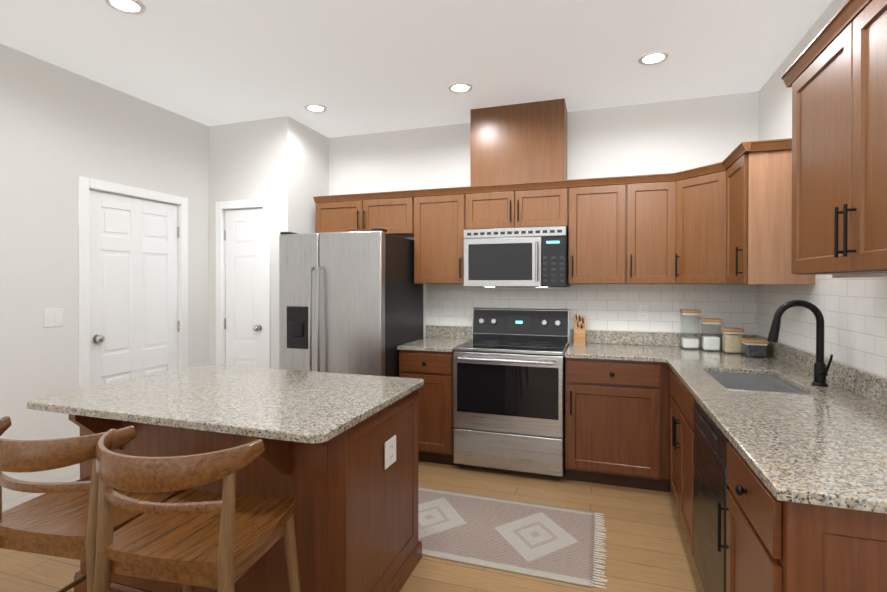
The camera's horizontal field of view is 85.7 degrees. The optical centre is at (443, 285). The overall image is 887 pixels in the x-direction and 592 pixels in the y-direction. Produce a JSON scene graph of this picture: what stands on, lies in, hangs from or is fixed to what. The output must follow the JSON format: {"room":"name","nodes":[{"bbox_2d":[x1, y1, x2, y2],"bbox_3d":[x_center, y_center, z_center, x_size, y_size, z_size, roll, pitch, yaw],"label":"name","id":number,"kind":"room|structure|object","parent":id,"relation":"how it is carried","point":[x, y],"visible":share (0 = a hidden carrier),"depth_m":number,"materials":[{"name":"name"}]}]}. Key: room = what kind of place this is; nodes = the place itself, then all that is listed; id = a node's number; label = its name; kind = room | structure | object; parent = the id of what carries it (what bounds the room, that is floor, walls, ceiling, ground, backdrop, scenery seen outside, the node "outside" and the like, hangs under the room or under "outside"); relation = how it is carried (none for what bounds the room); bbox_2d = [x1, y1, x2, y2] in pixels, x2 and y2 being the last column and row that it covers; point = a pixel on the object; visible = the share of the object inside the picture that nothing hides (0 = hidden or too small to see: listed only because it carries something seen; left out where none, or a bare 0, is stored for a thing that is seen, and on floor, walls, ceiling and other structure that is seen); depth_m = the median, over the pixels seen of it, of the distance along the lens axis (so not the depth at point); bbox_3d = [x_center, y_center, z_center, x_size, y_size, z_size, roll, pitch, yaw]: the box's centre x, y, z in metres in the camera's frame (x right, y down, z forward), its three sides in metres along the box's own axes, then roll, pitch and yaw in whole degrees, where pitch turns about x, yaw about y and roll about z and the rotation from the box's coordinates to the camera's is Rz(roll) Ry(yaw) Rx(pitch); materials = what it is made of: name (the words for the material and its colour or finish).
{"room":"kitchen","nodes":[
{"label":"kitchen","id":0,"kind":"room"},
{"bbox_2d":[0,44,208,504],"bbox_3d":[-3.121,-0.011,1.825,0.100,2.920,6.950,0,0,18],"label":"wall","id":1,"kind":"structure","parent":0,"point":[61,130],"depth_m":3.23,"materials":[{"name":"paint"}]},
{"bbox_2d":[2,476,78,511],"bbox_3d":[-3.371,1.404,0.942,0.014,0.100,5.100,0,0,18],"label":"baseboard","id":2,"kind":"structure","parent":1,"relation":"attached to","point":[11,504],"depth_m":3.02,"materials":[{"name":"white"}]},
{"bbox_2d":[44,308,62,327],"bbox_3d":[-2.609,0.216,3.200,0.008,0.120,0.120,0,0,18],"label":"light switch","id":3,"kind":"object","parent":1,"relation":"attached to","point":[53,317],"visible":1,"depth_m":3.20,"materials":[{"name":"white plastic"}]},
{"bbox_2d":[78,176,188,474],"bbox_3d":[-2.445,0.333,3.805,0.139,2.208,0.926,0,0,18],"label":"hall door","id":4,"kind":"structure","parent":1,"relation":"in","point":[133,278],"depth_m":3.75,"materials":[{"name":"white wood"}]},
{"bbox_2d":[209,116,294,368],"bbox_3d":[-1.763,-0.026,4.383,0.870,2.920,0.100,0,0,18],"label":"wall","id":5,"kind":"structure","parent":0,"point":[251,160],"depth_m":4.29,"materials":[{"name":"paint"}]},
{"bbox_2d":[216,198,270,368],"bbox_3d":[-1.812,0.330,4.380,0.596,2.208,0.139,0,0,18],"label":"pantry door","id":6,"kind":"structure","parent":5,"relation":"in","point":[242,283],"depth_m":4.38,"materials":[{"name":"white wood"}]},
{"bbox_2d":[295,120,328,233],"bbox_3d":[-1.293,-0.027,4.580,0.100,2.920,0.570,0,0,18],"label":"wall","id":7,"kind":"structure","parent":0,"point":[311,163],"depth_m":4.49,"materials":[{"name":"paint"}]},
{"bbox_2d":[0,461,703,591],"bbox_3d":[-0.880,1.483,1.092,5.220,0.060,7.550,0,0,18],"label":"floor","id":8,"kind":"structure","parent":0,"point":[646,546],"depth_m":2.58,"materials":[{"name":"brown wood"}]},
{"bbox_2d":[0,416,185,591],"bbox_3d":[-1.237,0.950,1.667,0.552,1.002,0.531,0,0,18],"label":"stool","id":9,"kind":"object","parent":8,"relation":"on","point":[57,519],"visible":0.67,"depth_m":1.49,"materials":[{"name":"brown wood"}]},
{"bbox_2d":[93,429,300,591],"bbox_3d":[-0.777,0.951,1.532,0.557,1.002,0.535,0,0,18],"label":"stool","id":10,"kind":"object","parent":8,"relation":"on","point":[227,539],"visible":1,"depth_m":1.38,"materials":[{"name":"brown wood"}]},
{"bbox_2d":[56,384,423,591],"bbox_3d":[-0.959,0.986,2.308,1.457,0.920,0.977,0,0,18],"label":"kitchen island","id":11,"kind":"object","parent":8,"relation":"on","point":[356,519],"depth_m":1.96,"materials":[{"name":"brown wood"}]},
{"bbox_2d":[27,364,423,447],"bbox_3d":[-0.954,0.511,2.296,1.480,0.029,1.000,0,0,18],"label":"island countertop","id":12,"kind":"structure","parent":11,"relation":"on","point":[293,406],"depth_m":2.07,"materials":[{"name":"grey stone"}]},
{"bbox_2d":[385,435,395,469],"bbox_3d":[-0.240,0.757,2.177,0.008,0.120,0.116,0,0,18],"label":"outlet","id":13,"kind":"object","parent":11,"relation":"attached to","point":[390,451],"visible":1,"depth_m":2.17,"materials":[{"name":"white plastic"}]},
{"bbox_2d":[279,228,422,376],"bbox_3d":[-0.776,0.498,4.151,0.923,1.875,0.987,0,0,18],"label":"fridge","id":14,"kind":"object","parent":8,"relation":"on","point":[350,302],"visible":0.71,"depth_m":3.75,"materials":[{"name":"silver metal"}]},
{"bbox_2d":[399,350,454,464],"bbox_3d":[-0.045,0.975,4.118,0.461,0.920,0.669,0,0,18],"label":"base cabinet","id":15,"kind":"object","parent":8,"relation":"on","point":[436,397],"depth_m":3.79,"materials":[{"name":"brown wood"}]},
{"bbox_2d":[397,325,471,351],"bbox_3d":[-0.047,0.445,4.111,0.466,0.139,0.678,0,0,18],"label":"countertop","id":16,"kind":"structure","parent":15,"relation":"on","point":[438,338],"depth_m":4.30,"materials":[{"name":"stone"}]},
{"bbox_2d":[453,308,569,479],"bbox_3d":[0.565,0.819,3.871,0.836,1.235,0.735,0,0,18],"label":"range","id":17,"kind":"object","parent":8,"relation":"on","point":[509,390],"visible":1,"depth_m":3.61,"materials":[{"name":"silver metal"}]},
{"bbox_2d":[418,487,606,587],"bbox_3d":[0.221,1.437,2.861,1.436,0.009,0.780,0,0,18],"label":"rug","id":18,"kind":"object","parent":8,"relation":"on","point":[541,541],"visible":0.73,"depth_m":2.75,"materials":[{"name":"beige fabric"}]},
{"bbox_2d":[565,358,674,491],"bbox_3d":[1.324,0.978,3.665,0.714,0.920,0.669,0,0,18],"label":"base cabinet","id":19,"kind":"object","parent":8,"relation":"on","point":[628,423],"depth_m":3.36,"materials":[{"name":"brown wood"}]},
{"bbox_2d":[565,330,660,361],"bbox_3d":[1.295,0.448,3.667,0.664,0.139,0.678,0,0,18],"label":"countertop","id":20,"kind":"structure","parent":19,"relation":"on","point":[600,344],"depth_m":3.83,"materials":[{"name":"stone"}]},
{"bbox_2d":[574,314,585,344],"bbox_3d":[1.122,0.359,3.936,0.090,0.252,0.149,0,0,18],"label":"knife block","id":21,"kind":"object","parent":20,"relation":"on","point":[579,330],"visible":1,"depth_m":3.93,"materials":[{"name":"brown wood"}]},
{"bbox_2d":[675,374,693,401],"bbox_3d":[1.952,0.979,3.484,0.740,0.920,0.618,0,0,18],"label":"base cabinet","id":22,"kind":"object","parent":8,"relation":"on","point":[682,394],"depth_m":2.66,"materials":[{"name":"brown wood"}]},
{"bbox_2d":[653,332,886,513],"bbox_3d":[1.613,0.557,2.423,0.721,0.344,2.843,0,0,18],"label":"countertop","id":23,"kind":"structure","parent":22,"relation":"on","point":[791,433],"depth_m":1.81,"materials":[{"name":"stone"}]},
{"bbox_2d":[680,309,700,349],"bbox_3d":[1.908,0.337,3.702,0.130,0.299,0.130,0,0,18],"label":"canister","id":24,"kind":"object","parent":23,"relation":"on","point":[691,343],"visible":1,"depth_m":3.65,"materials":[{"name":"clear glass"}]},
{"bbox_2d":[700,318,721,351],"bbox_3d":[2.009,0.368,3.595,0.126,0.239,0.126,0,0,18],"label":"canister","id":25,"kind":"object","parent":23,"relation":"on","point":[710,343],"visible":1,"depth_m":3.55,"materials":[{"name":"clear glass"}]},
{"bbox_2d":[720,327,743,353],"bbox_3d":[2.095,0.399,3.472,0.126,0.179,0.126,0,0,18],"label":"canister","id":26,"kind":"object","parent":23,"relation":"on","point":[731,341],"visible":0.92,"depth_m":3.43,"materials":[{"name":"clear glass"}]},
{"bbox_2d":[740,338,768,357],"bbox_3d":[2.154,0.430,3.316,0.142,0.119,0.142,0,0,18],"label":"canister","id":27,"kind":"object","parent":23,"relation":"on","point":[755,347],"visible":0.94,"depth_m":3.26,"materials":[{"name":"clear glass"}]},
{"bbox_2d":[767,300,832,386],"bbox_3d":[1.767,0.283,2.372,0.260,0.423,0.131,0,0,18],"label":"faucet","id":28,"kind":"object","parent":23,"relation":"on","point":[821,369],"visible":1,"depth_m":2.37,"materials":[{"name":"black metal"}]},
{"bbox_2d":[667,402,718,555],"bbox_3d":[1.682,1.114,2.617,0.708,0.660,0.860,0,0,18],"label":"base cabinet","id":29,"kind":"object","parent":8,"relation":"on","point":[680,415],"depth_m":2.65,"materials":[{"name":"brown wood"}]},
{"bbox_2d":[693,398,729,591],"bbox_3d":[1.426,0.995,1.914,0.689,0.908,0.613,0,0,18],"label":"dishwasher","id":30,"kind":"object","parent":8,"relation":"on","point":[711,486],"visible":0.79,"depth_m":1.97,"materials":[{"name":"black metal"}]},
{"bbox_2d":[719,442,886,591],"bbox_3d":[1.263,0.992,1.352,0.708,0.920,0.533,0,0,18],"label":"base cabinet","id":31,"kind":"object","parent":8,"relation":"on","point":[772,545],"depth_m":1.20,"materials":[{"name":"brown wood"}]},
{"bbox_2d":[0,0,832,137],"bbox_3d":[-0.880,-1.497,1.075,5.220,0.060,7.550,0,0,18],"label":"ceiling","id":32,"kind":"structure","parent":0,"point":[357,67],"depth_m":3.02,"materials":[{"name":"paint"}]},
{"bbox_2d":[104,0,145,14],"bbox_3d":[-1.663,-1.468,2.498,0.184,0.011,0.184,0,0,18],"label":"recessed light","id":33,"kind":"object","parent":32,"relation":"in","point":[134,7],"visible":1,"depth_m":2.52,"materials":[{"name":"white"}]},
{"bbox_2d":[304,104,326,112],"bbox_3d":[-1.065,-1.477,3.985,0.184,0.011,0.184,0,0,18],"label":"recessed light","id":34,"kind":"object","parent":32,"relation":"in","point":[316,108],"visible":1,"depth_m":3.98,"materials":[{"name":"white"}]},
{"bbox_2d":[448,82,472,92],"bbox_3d":[0.125,-1.475,3.571,0.184,0.011,0.184,0,0,18],"label":"recessed light","id":35,"kind":"object","parent":32,"relation":"in","point":[460,87],"visible":1,"depth_m":3.56,"materials":[{"name":"white"}]},
{"bbox_2d":[638,51,668,64],"bbox_3d":[1.359,-1.472,3.099,0.184,0.011,0.184,0,0,18],"label":"recessed light","id":36,"kind":"object","parent":32,"relation":"in","point":[653,57],"visible":1,"depth_m":3.09,"materials":[{"name":"white"}]},
{"bbox_2d":[329,91,758,342],"bbox_3d":[0.227,-0.026,4.430,4.820,2.920,0.100,0,0,18],"label":"wall","id":37,"kind":"structure","parent":0,"point":[675,136],"depth_m":4.02,"materials":[{"name":"paint"}]},
{"bbox_2d":[313,190,412,237],"bbox_3d":[-0.680,-0.643,4.487,0.990,0.372,0.351,0,0,18],"label":"upper cabinet","id":38,"kind":"object","parent":37,"relation":"attached to","point":[391,211],"depth_m":4.31,"materials":[{"name":"brown wood"}]},
{"bbox_2d":[409,187,464,283],"bbox_3d":[0.012,-0.421,4.259,0.465,0.812,0.351,0,0,18],"label":"upper cabinet","id":39,"kind":"object","parent":37,"relation":"attached to","point":[439,213],"depth_m":4.10,"materials":[{"name":"brown wood"}]},
{"bbox_2d":[470,104,516,183],"bbox_3d":[0.454,-1.155,4.108,0.379,0.655,0.351,0,0,18],"label":"upper cabinet","id":40,"kind":"object","parent":37,"relation":"attached to","point":[493,130],"depth_m":3.96,"materials":[{"name":"brown wood"}]},
{"bbox_2d":[465,180,568,229],"bbox_3d":[0.634,-0.648,4.052,0.840,0.357,0.351,0,0,18],"label":"upper cabinet","id":41,"kind":"object","parent":37,"relation":"attached to","point":[522,203],"depth_m":3.87,"materials":[{"name":"brown wood"}]},
{"bbox_2d":[464,226,569,286],"bbox_3d":[0.612,-0.225,3.987,0.824,0.477,0.473,0,0,18],"label":"over-the-range microwave","id":42,"kind":"object","parent":41,"relation":"attached to","point":[520,257],"visible":0.98,"depth_m":3.80,"materials":[{"name":"silver metal"}]},
{"bbox_2d":[517,98,566,179],"bbox_3d":[0.819,-1.154,3.987,0.391,0.655,0.351,0,0,18],"label":"upper cabinet","id":43,"kind":"object","parent":37,"relation":"attached to","point":[541,125],"depth_m":3.84,"materials":[{"name":"brown wood"}]},
{"bbox_2d":[426,284,753,334],"bbox_3d":[1.105,0.261,4.085,2.670,0.550,0.006,0,0,18],"label":"tile backsplash","id":44,"kind":"structure","parent":37,"relation":"attached to","point":[609,307],"depth_m":3.97,"materials":[{"name":"white tile"}]},
{"bbox_2d":[445,303,451,315],"bbox_3d":[0.047,0.219,4.427,0.075,0.120,0.008,0,0,18],"label":"electrical outlet","id":45,"kind":"object","parent":44,"relation":"attached to","point":[448,309],"visible":1,"depth_m":4.42,"materials":[{"name":"white plastic"}]},
{"bbox_2d":[638,305,647,319],"bbox_3d":[1.627,0.222,3.904,0.075,0.120,0.008,0,0,18],"label":"electrical outlet","id":46,"kind":"object","parent":44,"relation":"attached to","point":[642,312],"visible":1,"depth_m":3.90,"materials":[{"name":"white plastic"}]},
{"bbox_2d":[568,176,628,283],"bbox_3d":[1.236,-0.419,3.854,0.425,0.812,0.351,0,0,18],"label":"upper cabinet","id":47,"kind":"object","parent":37,"relation":"attached to","point":[598,230],"depth_m":3.69,"materials":[{"name":"brown wood"}]},
{"bbox_2d":[629,173,672,283],"bbox_3d":[1.603,-0.418,3.732,0.348,0.812,0.351,0,0,18],"label":"upper cabinet","id":48,"kind":"object","parent":37,"relation":"attached to","point":[650,196],"depth_m":3.57,"materials":[{"name":"brown wood"}]},
{"bbox_2d":[673,160,724,283],"bbox_3d":[1.800,-0.418,3.351,0.279,0.808,0.279,0,0,18],"label":"upper cabinet","id":49,"kind":"object","parent":37,"relation":"attached to","point":[698,193],"depth_m":3.35,"materials":[{"name":"brown wood"}]},
{"bbox_2d":[758,0,886,378],"bbox_3d":[1.344,-0.002,0.294,0.100,2.920,7.050,0,0,18],"label":"wall","id":50,"kind":"structure","parent":0,"point":[775,107],"depth_m":3.18,"materials":[{"name":"paint"}]},
{"bbox_2d":[725,139,814,284],"bbox_3d":[1.975,-0.414,2.920,0.352,0.812,0.441,0,0,18],"label":"upper cabinet","id":51,"kind":"object","parent":50,"relation":"attached to","point":[754,170],"depth_m":2.75,"materials":[{"name":"brown wood"}]},
{"bbox_2d":[754,275,886,377],"bbox_3d":[1.955,0.160,2.308,0.006,0.449,2.844,0,0,18],"label":"tile backsplash","id":52,"kind":"structure","parent":50,"relation":"attached to","point":[853,311],"depth_m":2.41,"materials":[{"name":"white tile"}]},
{"bbox_2d":[785,0,886,279],"bbox_3d":[1.512,-0.485,1.521,0.352,0.882,1.061,0,0,18],"label":"upper cabinet","id":53,"kind":"object","parent":50,"relation":"attached to","point":[806,203],"depth_m":1.66,"materials":[{"name":"brown wood"}]}
]}

